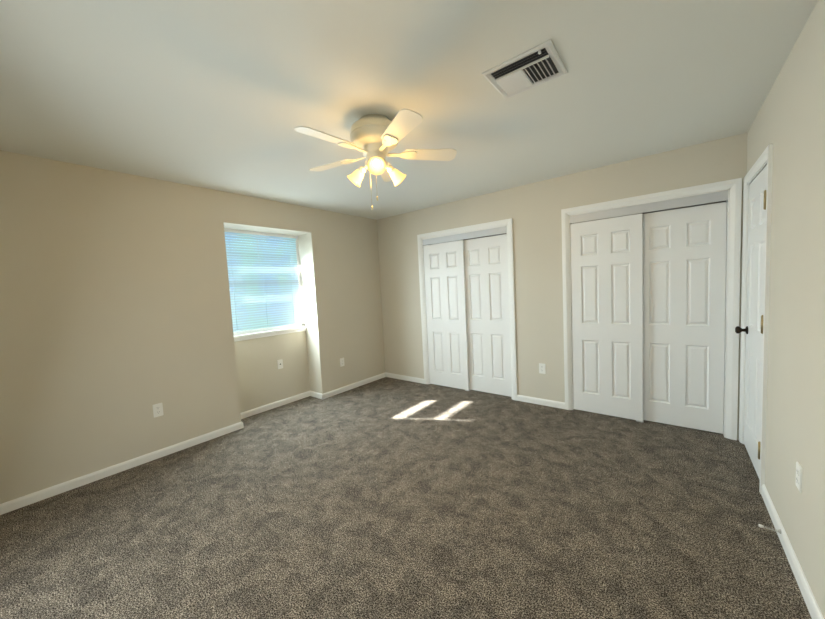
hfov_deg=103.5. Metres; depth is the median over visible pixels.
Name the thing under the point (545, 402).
baseboard
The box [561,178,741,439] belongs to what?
closet
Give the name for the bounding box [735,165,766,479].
door
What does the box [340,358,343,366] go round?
electrical outlet
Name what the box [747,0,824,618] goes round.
wall
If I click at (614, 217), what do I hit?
closet door track
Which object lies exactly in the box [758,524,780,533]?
doorstop
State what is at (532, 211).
wall
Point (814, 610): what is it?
baseboard
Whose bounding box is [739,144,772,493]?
door frame
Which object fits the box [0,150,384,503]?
wall
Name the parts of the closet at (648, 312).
door, door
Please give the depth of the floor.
1.91 m
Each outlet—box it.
[152,403,163,417]
[277,359,282,368]
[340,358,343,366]
[539,363,545,373]
[795,462,802,492]
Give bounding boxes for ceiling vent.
[482,40,566,98]
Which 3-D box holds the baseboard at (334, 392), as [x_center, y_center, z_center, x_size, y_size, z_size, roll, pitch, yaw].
[-0.793,1.076,4.667,0.014,0.069,1.204,0,5,39]
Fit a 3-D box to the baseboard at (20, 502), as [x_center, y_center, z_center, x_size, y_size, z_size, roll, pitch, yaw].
[-2.426,1.297,2.616,0.014,0.069,2.074,0,5,39]
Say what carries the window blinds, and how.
attached to the window
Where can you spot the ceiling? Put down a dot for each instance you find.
(229, 96)
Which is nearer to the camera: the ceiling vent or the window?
the ceiling vent
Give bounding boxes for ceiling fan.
[294,109,456,209]
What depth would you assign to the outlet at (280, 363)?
4.04 m
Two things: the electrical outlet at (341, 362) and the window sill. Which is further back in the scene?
the electrical outlet at (341, 362)
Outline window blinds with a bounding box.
[225,232,301,331]
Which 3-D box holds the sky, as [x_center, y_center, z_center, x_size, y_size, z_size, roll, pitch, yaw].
[-1.922,-0.319,4.007,0.001,2.150,2.100,0,5,39]
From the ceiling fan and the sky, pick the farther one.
the sky
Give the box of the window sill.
[234,326,306,341]
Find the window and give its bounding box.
[224,228,303,335]
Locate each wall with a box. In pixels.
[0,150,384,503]
[377,133,746,439]
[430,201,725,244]
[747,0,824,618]
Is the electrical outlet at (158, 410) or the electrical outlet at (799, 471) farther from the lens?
the electrical outlet at (158, 410)
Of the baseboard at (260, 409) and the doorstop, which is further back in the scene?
the baseboard at (260, 409)
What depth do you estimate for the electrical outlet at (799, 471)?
1.45 m
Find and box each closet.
[417,218,516,400]
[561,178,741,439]
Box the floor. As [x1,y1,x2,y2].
[0,377,811,618]
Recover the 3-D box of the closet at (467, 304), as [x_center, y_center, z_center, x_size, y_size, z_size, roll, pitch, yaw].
[0.687,0.012,4.212,1.348,2.104,0.137,0,5,39]
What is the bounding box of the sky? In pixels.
[225,237,289,276]
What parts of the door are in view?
knob, door hinges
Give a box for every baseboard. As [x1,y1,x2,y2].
[0,421,243,514]
[240,391,311,418]
[320,373,383,399]
[384,372,423,383]
[517,395,564,408]
[761,484,823,618]
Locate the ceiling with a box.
[0,0,817,219]
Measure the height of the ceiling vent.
0.020 m
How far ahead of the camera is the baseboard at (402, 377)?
4.88 m
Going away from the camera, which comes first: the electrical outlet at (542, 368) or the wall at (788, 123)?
the wall at (788, 123)
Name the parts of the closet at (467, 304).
door, door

